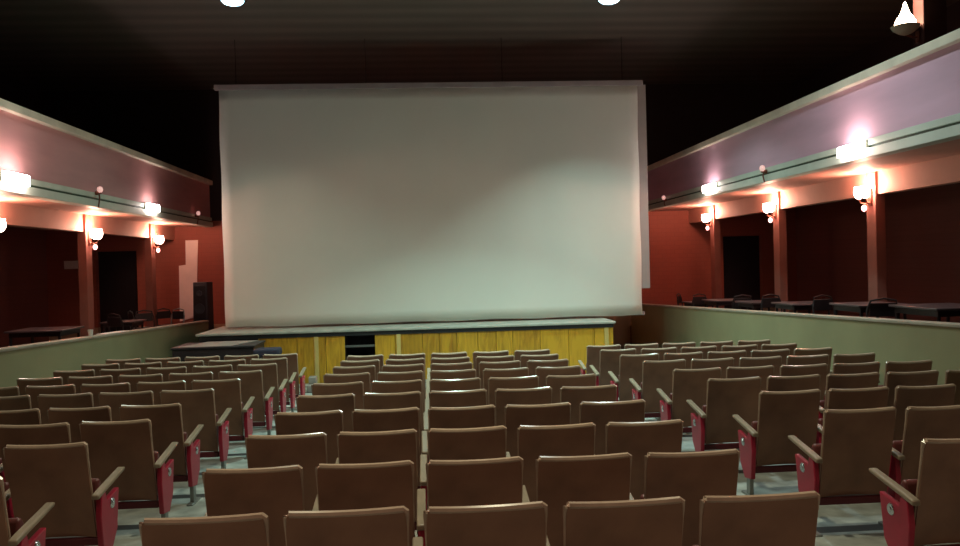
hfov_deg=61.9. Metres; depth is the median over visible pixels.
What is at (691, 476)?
seat
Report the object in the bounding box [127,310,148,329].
cafe chair
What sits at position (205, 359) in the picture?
seat
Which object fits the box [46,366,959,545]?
floor
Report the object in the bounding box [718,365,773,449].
seat
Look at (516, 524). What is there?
seat
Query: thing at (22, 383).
seat
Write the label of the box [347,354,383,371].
seat
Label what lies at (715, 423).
seat
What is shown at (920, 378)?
seat
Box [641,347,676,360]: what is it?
seat
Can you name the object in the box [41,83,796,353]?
wall
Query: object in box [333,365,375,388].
seat
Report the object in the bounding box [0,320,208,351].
trim
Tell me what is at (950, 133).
trim
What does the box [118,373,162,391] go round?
seat
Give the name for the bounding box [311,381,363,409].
seat
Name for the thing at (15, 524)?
seat cushion
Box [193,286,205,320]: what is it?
grille
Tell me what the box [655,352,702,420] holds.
seat
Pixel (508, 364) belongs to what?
seat
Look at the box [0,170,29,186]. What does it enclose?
lamp
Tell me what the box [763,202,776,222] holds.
wall sconce
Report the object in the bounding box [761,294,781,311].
cafe chair
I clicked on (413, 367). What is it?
seat
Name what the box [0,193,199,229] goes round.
ceiling
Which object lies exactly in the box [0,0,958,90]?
ceiling
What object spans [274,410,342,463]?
seat
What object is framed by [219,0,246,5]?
ceiling lamp
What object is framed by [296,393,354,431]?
seat
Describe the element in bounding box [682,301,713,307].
cafe table
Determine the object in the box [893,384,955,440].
seat
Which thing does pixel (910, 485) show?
seat cushion
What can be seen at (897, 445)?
seat cushion
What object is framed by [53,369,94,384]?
seat
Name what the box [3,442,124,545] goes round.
seat
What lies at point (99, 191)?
holder
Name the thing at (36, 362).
wall
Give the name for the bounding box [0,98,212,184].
trim
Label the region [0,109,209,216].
wall
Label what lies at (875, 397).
seat
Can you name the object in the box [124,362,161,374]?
seat
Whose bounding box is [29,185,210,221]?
trim
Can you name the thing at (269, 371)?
seat
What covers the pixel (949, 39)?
trim
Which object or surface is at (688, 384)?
seat
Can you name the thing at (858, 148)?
lamp
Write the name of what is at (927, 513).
seat
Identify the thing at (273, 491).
seat
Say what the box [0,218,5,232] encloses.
wall sconce
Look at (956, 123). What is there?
trim
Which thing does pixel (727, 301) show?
cafe table
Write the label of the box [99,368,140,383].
seat
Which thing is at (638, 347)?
seat
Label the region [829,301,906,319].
cafe table
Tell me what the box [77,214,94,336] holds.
column
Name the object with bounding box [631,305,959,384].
wall
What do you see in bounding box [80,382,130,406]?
seat
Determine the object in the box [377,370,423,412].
seat
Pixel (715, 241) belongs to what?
column
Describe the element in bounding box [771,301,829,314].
cafe table
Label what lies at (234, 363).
seat
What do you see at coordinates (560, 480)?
seat
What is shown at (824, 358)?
seat
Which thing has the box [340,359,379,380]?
seat
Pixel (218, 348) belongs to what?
table
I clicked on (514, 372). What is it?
seat
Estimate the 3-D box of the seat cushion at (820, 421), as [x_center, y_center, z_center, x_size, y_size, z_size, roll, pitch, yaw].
[2.982,1.345,6.532,0.430,0.322,0.109,-2,1,-4]
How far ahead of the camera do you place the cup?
11.92 m
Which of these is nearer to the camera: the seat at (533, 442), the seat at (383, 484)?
the seat at (383, 484)
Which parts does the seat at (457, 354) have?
backrest, edge trim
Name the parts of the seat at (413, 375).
backrest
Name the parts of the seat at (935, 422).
panel, armrest, backrest, edge trim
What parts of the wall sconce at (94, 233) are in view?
lamp shade, lamp shade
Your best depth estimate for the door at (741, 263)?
21.47 m
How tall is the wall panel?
2.059 m
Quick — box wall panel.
[179,240,197,320]
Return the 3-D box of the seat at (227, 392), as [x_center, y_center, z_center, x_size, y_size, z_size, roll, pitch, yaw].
[-2.750,1.536,8.535,0.612,0.874,0.449,-2,1,-4]
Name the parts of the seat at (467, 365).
armrest, backrest, edge trim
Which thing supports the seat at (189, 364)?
on the floor
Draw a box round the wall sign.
[63,260,77,269]
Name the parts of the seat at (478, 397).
armrest, backrest, edge trim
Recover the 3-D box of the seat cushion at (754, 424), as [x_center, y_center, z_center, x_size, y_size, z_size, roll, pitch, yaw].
[2.427,1.360,6.492,0.430,0.322,0.109,-2,1,-4]
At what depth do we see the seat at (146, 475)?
5.78 m
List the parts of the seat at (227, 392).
edge trim, backrest, panel, armrest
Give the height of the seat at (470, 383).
0.874 m
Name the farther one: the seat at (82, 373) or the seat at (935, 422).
the seat at (82, 373)
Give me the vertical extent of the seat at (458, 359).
0.874 m
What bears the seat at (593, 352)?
on the floor
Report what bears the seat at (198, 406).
on the floor
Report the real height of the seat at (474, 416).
0.874 m
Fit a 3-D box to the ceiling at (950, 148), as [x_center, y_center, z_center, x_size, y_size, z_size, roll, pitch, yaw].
[7.258,-1.623,9.395,3.970,0.120,23.800,-2,1,-4]
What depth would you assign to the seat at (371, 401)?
6.88 m
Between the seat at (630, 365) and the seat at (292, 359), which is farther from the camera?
the seat at (292, 359)
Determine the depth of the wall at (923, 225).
17.15 m
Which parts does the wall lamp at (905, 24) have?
bulb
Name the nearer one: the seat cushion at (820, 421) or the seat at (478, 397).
the seat cushion at (820, 421)
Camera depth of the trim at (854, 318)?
10.55 m
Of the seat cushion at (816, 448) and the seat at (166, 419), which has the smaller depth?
the seat cushion at (816, 448)
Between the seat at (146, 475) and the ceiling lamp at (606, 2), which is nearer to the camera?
the seat at (146, 475)
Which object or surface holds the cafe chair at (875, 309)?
on the floor
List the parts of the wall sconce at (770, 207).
lamp shade, lamp shade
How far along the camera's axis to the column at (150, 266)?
18.45 m
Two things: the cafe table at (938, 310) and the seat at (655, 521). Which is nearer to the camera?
the seat at (655, 521)
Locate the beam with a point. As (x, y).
(16, 215)
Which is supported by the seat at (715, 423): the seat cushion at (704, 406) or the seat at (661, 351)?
the seat cushion at (704, 406)
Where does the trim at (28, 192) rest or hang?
attached to the wall at (178, 128)
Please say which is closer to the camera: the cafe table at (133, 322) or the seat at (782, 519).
the seat at (782, 519)
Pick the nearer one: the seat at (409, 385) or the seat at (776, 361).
the seat at (409, 385)
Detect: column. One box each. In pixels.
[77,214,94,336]
[144,224,156,326]
[710,205,721,307]
[773,191,787,311]
[866,171,886,317]
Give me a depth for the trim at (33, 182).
13.39 m
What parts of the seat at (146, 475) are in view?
edge trim, backrest, leg, panel, armrest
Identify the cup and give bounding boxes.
[88,329,92,335]
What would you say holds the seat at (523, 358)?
on the floor
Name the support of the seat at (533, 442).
on the floor
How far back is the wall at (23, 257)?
18.91 m
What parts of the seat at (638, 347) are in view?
edge trim, backrest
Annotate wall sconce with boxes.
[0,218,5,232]
[88,229,102,249]
[152,235,163,252]
[701,214,711,229]
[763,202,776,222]
[853,185,871,211]
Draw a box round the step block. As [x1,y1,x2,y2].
[307,376,316,392]
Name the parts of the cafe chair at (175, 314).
backrest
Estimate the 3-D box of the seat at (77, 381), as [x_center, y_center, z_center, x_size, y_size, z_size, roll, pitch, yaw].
[-4.451,1.599,9.280,0.557,0.874,0.449,-2,1,-4]
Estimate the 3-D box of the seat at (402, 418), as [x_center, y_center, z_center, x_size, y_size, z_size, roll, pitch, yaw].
[-0.729,1.432,6.122,0.557,0.874,0.449,-2,1,-4]
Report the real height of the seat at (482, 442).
0.874 m
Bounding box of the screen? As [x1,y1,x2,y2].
[214,40,649,327]
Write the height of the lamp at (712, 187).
0.170 m
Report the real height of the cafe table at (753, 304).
0.720 m
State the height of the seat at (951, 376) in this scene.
0.874 m
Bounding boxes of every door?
[98,251,138,332]
[723,236,760,310]
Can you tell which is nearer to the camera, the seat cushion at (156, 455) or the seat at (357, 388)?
the seat cushion at (156, 455)
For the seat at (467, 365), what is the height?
0.874 m
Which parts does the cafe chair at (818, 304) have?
backrest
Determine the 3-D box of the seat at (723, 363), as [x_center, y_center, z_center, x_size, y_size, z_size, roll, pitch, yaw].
[2.609,1.399,9.292,0.557,0.874,0.449,-2,1,-4]
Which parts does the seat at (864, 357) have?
backrest, edge trim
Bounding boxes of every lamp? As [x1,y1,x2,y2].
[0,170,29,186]
[144,202,159,212]
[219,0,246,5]
[596,0,618,4]
[702,182,717,192]
[837,140,868,158]
[890,2,920,42]
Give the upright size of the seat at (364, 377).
0.874 m
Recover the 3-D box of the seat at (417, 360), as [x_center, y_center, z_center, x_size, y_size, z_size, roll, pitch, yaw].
[-0.988,1.523,10.426,0.557,0.874,0.449,-2,1,-4]
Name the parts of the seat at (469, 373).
armrest, backrest, edge trim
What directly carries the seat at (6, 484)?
on the floor
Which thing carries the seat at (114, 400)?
on the floor
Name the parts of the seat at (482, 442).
armrest, panel, backrest, edge trim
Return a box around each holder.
[95,186,102,207]
[195,211,199,224]
[759,165,766,181]
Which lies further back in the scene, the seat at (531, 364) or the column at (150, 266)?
the column at (150, 266)
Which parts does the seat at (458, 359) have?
backrest, edge trim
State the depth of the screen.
16.25 m
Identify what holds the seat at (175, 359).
on the floor
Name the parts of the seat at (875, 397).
panel, armrest, backrest, edge trim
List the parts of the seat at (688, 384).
armrest, panel, backrest, edge trim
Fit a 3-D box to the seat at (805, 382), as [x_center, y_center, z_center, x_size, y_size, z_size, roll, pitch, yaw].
[2.812,1.358,7.459,0.557,0.874,0.449,-2,1,-4]
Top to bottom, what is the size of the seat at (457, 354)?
0.874 m
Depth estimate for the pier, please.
11.10 m
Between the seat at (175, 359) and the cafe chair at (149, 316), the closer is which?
the seat at (175, 359)
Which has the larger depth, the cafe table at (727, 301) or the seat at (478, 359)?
the cafe table at (727, 301)
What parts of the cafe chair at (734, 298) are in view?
backrest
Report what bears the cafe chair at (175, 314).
on the floor
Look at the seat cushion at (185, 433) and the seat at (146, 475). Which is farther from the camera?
the seat cushion at (185, 433)
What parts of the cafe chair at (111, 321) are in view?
backrest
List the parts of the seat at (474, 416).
armrest, backrest, edge trim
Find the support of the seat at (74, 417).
on the floor
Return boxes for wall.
[0,73,48,347]
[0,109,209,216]
[0,322,208,387]
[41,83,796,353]
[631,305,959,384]
[647,42,959,200]
[793,0,959,322]
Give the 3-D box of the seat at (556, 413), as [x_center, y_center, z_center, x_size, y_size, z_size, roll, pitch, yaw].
[0.399,1.401,6.150,0.557,0.874,0.449,-2,1,-4]
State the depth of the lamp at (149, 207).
15.65 m
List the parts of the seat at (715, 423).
armrest, panel, backrest, edge trim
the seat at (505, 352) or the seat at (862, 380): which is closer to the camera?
the seat at (862, 380)
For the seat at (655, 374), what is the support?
on the floor
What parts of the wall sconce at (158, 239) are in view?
lamp shade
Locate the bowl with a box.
[890,22,920,35]
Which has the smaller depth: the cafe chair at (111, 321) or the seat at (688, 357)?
the seat at (688, 357)
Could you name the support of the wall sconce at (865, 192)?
attached to the column at (876, 220)
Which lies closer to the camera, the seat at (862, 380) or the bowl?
the seat at (862, 380)
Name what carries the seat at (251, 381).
on the floor
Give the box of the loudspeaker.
[193,282,213,329]
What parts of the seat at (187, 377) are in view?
edge trim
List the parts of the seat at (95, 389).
edge trim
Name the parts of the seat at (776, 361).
edge trim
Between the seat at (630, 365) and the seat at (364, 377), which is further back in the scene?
the seat at (630, 365)
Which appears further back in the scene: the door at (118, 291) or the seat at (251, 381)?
the door at (118, 291)
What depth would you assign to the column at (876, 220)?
12.37 m
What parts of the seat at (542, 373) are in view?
edge trim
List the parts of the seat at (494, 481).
panel, armrest, backrest, edge trim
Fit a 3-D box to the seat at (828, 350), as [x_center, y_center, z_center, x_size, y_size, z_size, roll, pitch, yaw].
[4.193,1.374,10.290,0.612,0.874,0.449,-2,1,-4]
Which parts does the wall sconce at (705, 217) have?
lamp shade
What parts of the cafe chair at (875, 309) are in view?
backrest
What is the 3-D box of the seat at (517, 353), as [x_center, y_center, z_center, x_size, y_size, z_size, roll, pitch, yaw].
[0.718,1.492,11.281,0.612,0.874,0.449,-2,1,-4]
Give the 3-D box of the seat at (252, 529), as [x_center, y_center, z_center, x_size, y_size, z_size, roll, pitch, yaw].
[-1.120,1.390,3.368,0.557,0.874,0.449,-2,1,-4]
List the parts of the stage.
dark panel, hatch rail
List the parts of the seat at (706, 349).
edge trim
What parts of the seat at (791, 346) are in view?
edge trim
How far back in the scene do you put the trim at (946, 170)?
13.29 m
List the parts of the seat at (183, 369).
edge trim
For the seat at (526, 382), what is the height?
0.874 m
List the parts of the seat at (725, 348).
edge trim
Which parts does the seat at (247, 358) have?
edge trim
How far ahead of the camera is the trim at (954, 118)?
11.39 m
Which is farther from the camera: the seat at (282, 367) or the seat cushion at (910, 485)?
the seat at (282, 367)
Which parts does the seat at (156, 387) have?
edge trim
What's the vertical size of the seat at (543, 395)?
0.874 m
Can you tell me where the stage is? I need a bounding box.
[196,316,615,383]
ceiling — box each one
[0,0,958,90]
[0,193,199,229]
[654,139,959,210]
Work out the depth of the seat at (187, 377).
9.17 m
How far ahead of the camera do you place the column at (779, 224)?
15.77 m
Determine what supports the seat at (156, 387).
on the floor
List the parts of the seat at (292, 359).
edge trim, panel, armrest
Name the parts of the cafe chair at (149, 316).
backrest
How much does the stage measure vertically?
1.210 m
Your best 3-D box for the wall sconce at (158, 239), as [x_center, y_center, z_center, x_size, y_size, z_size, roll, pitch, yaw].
[-7.483,-0.670,18.580,0.225,0.392,0.334,-2,1,-4]
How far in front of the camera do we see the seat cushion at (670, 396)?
8.26 m
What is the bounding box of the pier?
[913,0,946,47]
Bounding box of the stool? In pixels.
[253,347,281,358]
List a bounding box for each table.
[4,326,83,345]
[99,319,146,332]
[170,340,265,361]
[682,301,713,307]
[702,298,747,309]
[735,300,787,311]
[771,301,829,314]
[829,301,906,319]
[888,303,959,321]
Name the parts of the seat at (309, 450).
edge trim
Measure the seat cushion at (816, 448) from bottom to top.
0.322 m
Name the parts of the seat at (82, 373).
edge trim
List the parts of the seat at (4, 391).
backrest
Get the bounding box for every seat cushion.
[8,518,23,536]
[91,478,100,511]
[154,451,158,490]
[183,432,187,465]
[216,414,218,444]
[669,393,671,419]
[702,405,705,423]
[751,421,757,442]
[811,444,820,466]
[818,418,822,426]
[820,400,824,407]
[892,441,901,460]
[900,479,916,507]
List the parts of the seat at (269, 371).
edge trim, panel, armrest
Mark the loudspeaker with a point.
(202, 291)
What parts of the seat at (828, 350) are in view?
edge trim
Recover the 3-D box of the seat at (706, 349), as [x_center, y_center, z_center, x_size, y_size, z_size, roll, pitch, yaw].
[2.937,1.424,11.058,0.557,0.874,0.449,-2,1,-4]
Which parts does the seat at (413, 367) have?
backrest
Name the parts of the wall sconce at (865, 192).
lamp shade, lamp shade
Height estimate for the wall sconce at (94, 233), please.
0.392 m
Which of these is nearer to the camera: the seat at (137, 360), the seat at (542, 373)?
the seat at (542, 373)
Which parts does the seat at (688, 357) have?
backrest, edge trim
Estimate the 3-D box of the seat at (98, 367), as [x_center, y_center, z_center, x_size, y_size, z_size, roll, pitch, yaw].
[-5.133,1.651,10.960,0.557,0.874,0.449,-2,1,-4]
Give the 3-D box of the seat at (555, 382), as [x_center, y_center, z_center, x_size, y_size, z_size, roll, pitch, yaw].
[0.887,1.424,8.033,0.612,0.874,0.449,-2,1,-4]
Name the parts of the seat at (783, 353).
edge trim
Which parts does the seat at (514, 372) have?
edge trim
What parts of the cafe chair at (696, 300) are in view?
backrest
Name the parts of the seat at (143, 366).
edge trim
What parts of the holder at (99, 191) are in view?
bulb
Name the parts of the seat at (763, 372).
edge trim, backrest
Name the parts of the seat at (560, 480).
armrest, edge trim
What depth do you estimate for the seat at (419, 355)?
11.01 m
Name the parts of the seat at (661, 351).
edge trim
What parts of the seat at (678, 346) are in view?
edge trim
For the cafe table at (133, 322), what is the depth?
15.30 m
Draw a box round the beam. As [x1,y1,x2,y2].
[0,202,174,239]
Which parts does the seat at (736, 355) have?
edge trim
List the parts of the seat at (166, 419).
edge trim, backrest, panel, leg, armrest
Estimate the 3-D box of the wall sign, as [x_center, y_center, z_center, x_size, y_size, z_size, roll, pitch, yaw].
[-10.218,-0.204,20.139,0.520,0.240,0.030,-2,1,-4]
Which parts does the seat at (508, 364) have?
edge trim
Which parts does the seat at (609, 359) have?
armrest, backrest, edge trim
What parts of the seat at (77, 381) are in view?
edge trim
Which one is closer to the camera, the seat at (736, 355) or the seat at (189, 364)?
the seat at (736, 355)
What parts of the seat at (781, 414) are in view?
armrest, panel, leg, backrest, edge trim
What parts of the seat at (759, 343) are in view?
edge trim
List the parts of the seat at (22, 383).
edge trim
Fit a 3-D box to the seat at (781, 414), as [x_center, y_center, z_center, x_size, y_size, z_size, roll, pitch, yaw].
[2.400,1.351,6.483,0.557,0.874,0.449,-2,1,-4]
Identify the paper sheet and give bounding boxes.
[96,330,128,334]
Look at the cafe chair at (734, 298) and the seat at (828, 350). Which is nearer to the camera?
the seat at (828, 350)
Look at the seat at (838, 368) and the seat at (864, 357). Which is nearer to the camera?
the seat at (838, 368)
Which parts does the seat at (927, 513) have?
armrest, panel, backrest, edge trim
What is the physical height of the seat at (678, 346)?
0.874 m
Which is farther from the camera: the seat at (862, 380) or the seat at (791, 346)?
the seat at (791, 346)
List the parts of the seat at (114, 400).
edge trim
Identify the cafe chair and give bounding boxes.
[107,313,123,331]
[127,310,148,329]
[134,310,154,328]
[156,308,172,325]
[170,308,184,324]
[676,293,682,305]
[692,293,707,306]
[732,294,752,309]
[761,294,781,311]
[812,295,834,314]
[866,297,899,318]
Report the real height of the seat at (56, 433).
0.874 m
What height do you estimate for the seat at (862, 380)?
0.874 m
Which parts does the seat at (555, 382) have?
edge trim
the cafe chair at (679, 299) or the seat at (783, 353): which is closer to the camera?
the seat at (783, 353)
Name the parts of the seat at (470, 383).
armrest, edge trim, backrest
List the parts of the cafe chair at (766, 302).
backrest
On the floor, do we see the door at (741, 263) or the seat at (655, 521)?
the seat at (655, 521)
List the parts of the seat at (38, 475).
armrest, panel, edge trim, backrest, panel, armrest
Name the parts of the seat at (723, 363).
backrest, edge trim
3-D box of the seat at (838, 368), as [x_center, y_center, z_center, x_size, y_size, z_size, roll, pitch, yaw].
[3.825,1.347,8.402,0.557,0.874,0.449,-2,1,-4]
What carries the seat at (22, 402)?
on the floor
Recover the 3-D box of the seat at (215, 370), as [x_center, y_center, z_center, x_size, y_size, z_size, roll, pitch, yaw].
[-3.392,1.588,10.241,0.557,0.874,0.449,-2,1,-4]
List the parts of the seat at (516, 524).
armrest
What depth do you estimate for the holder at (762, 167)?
13.39 m
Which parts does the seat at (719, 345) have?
edge trim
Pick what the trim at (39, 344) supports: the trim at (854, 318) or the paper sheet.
the paper sheet
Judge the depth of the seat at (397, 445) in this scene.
5.01 m
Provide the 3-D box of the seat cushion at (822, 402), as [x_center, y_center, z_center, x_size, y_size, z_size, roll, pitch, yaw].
[3.394,1.352,7.507,0.430,0.322,0.109,-2,1,-4]
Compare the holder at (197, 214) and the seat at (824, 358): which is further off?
the holder at (197, 214)
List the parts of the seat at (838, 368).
edge trim, backrest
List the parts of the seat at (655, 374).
armrest, panel, backrest, edge trim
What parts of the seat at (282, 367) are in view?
edge trim, backrest, panel, armrest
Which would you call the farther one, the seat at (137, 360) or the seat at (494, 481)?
the seat at (137, 360)
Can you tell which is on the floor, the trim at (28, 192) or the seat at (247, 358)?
the seat at (247, 358)
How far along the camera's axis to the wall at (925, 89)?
11.23 m
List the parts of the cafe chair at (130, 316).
backrest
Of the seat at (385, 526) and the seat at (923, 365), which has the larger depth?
the seat at (923, 365)
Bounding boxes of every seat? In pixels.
[0,386,19,396]
[0,395,31,410]
[0,408,40,457]
[0,422,70,481]
[0,476,54,545]
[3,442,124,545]
[4,482,8,490]
[16,377,62,395]
[25,384,75,408]
[37,392,93,423]
[47,406,111,442]
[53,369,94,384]
[67,375,112,393]
[79,419,177,536]
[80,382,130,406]
[81,363,119,376]
[98,390,153,420]
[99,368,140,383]
[105,358,140,368]
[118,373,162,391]
[119,403,203,505]
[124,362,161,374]
[136,380,185,404]
[139,512,269,545]
[145,357,180,367]
[146,366,186,381]
[160,388,231,468]
[166,360,203,372]
[168,372,212,389]
[185,356,219,365]
[191,378,254,458]
[192,364,232,379]
[202,465,304,545]
[208,359,245,371]
[218,370,274,434]
[224,354,258,364]
[237,363,287,414]
[245,432,327,510]
[250,357,296,411]
[263,353,305,397]
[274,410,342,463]
[283,506,409,545]
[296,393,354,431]
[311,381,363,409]
[312,460,414,545]
[323,372,370,394]
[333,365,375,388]
[335,429,417,529]
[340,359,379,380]
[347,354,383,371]
[351,407,420,488]
[363,391,421,454]
[371,379,422,431]
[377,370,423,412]
[382,363,424,410]
[385,358,424,396]
[389,353,425,398]
[412,501,547,545]
[417,456,523,545]
[420,425,506,510]
[422,404,495,505]
[423,389,486,462]
[425,377,480,411]
[426,362,472,388]
[426,369,475,398]
[427,351,466,373]
[427,356,469,379]
[473,350,508,369]
[475,355,513,377]
[479,360,520,388]
[483,367,528,404]
[488,375,538,425]
[495,386,551,425]
[504,402,570,456]
[506,422,595,501]
[514,349,549,360]
[520,353,558,367]
[522,452,631,545]
[527,359,568,375]
[535,365,580,387]
[546,373,595,403]
[546,496,684,545]
[560,384,616,423]
[578,344,620,377]
[579,399,645,454]
[590,348,635,396]
[594,419,682,499]
[608,353,658,400]
[618,343,657,400]
[629,359,685,417]
[630,449,739,545]
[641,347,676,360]
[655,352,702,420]
[656,367,720,432]
[662,342,695,352]
[681,345,716,358]
[686,357,733,433]
[686,376,760,451]
[692,491,819,545]
[700,340,732,351]
[707,350,746,366]
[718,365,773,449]
[721,344,757,356]
[732,389,820,494]
[737,339,770,349]
[739,356,781,375]
[751,349,789,364]
[761,343,796,355]
[766,374,820,390]
[780,363,827,399]
[786,354,828,387]
[788,406,896,536]
[794,347,831,374]
[816,386,888,443]
[818,372,879,418]
[824,361,879,399]
[832,352,879,382]
[869,438,959,545]
[878,360,932,386]
[878,405,959,525]
[885,370,938,406]
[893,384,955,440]
[944,370,959,404]
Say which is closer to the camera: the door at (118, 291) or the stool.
the stool
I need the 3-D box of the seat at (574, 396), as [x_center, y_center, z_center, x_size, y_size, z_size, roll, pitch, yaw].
[0.936,1.405,7.135,0.612,0.874,0.449,-2,1,-4]
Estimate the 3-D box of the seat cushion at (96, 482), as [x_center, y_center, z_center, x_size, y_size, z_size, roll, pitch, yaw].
[-2.638,1.476,5.074,0.430,0.322,0.109,-2,1,-4]
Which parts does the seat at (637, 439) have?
edge trim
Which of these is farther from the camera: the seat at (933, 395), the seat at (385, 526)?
the seat at (933, 395)
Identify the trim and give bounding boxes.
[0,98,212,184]
[0,181,212,226]
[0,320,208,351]
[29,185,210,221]
[30,179,211,220]
[642,303,959,327]
[647,28,959,171]
[648,113,959,204]
[648,122,959,205]
[648,124,959,211]
[689,154,959,222]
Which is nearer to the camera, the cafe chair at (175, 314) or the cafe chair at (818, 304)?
the cafe chair at (818, 304)
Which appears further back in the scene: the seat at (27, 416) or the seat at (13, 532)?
the seat at (27, 416)
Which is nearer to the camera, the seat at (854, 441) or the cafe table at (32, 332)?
the seat at (854, 441)
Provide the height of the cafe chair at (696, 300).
0.849 m
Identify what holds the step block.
on the floor
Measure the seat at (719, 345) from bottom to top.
0.874 m
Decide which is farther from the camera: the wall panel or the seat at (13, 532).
the wall panel
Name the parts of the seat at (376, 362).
edge trim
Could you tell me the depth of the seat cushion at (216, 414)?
7.71 m
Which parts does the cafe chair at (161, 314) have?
backrest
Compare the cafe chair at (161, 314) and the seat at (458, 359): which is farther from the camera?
the cafe chair at (161, 314)
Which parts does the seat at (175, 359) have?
edge trim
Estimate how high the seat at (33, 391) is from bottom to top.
0.874 m
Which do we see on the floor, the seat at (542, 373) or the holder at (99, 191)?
the seat at (542, 373)
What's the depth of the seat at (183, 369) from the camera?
9.99 m
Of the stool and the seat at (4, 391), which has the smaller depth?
the seat at (4, 391)
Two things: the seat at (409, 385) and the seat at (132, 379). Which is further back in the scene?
the seat at (132, 379)
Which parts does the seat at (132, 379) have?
edge trim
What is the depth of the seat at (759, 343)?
11.71 m
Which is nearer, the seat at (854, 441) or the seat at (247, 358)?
the seat at (854, 441)
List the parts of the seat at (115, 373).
edge trim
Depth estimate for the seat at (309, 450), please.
4.98 m
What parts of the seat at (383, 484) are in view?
armrest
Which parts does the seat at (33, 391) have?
edge trim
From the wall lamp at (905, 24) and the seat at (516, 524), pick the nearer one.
the seat at (516, 524)
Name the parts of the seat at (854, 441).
armrest, panel, backrest, edge trim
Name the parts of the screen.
hanging cord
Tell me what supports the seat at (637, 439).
on the floor
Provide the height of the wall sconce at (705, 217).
0.392 m
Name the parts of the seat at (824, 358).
edge trim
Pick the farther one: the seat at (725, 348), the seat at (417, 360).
the seat at (725, 348)
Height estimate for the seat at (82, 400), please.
0.874 m
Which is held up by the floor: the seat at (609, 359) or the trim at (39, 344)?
the seat at (609, 359)
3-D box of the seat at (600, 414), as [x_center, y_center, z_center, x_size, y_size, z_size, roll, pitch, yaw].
[0.989,1.385,6.190,0.612,0.874,0.449,-2,1,-4]
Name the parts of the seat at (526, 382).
edge trim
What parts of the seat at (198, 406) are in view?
edge trim, backrest, panel, leg, armrest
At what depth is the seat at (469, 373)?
8.64 m
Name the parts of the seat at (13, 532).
backrest, edge trim, panel, armrest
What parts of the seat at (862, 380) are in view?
armrest, backrest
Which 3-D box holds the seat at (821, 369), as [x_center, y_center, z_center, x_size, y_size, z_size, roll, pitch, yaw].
[3.268,1.362,8.362,0.557,0.874,0.449,-2,1,-4]
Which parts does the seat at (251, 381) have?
edge trim, backrest, panel, armrest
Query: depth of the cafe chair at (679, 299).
19.08 m

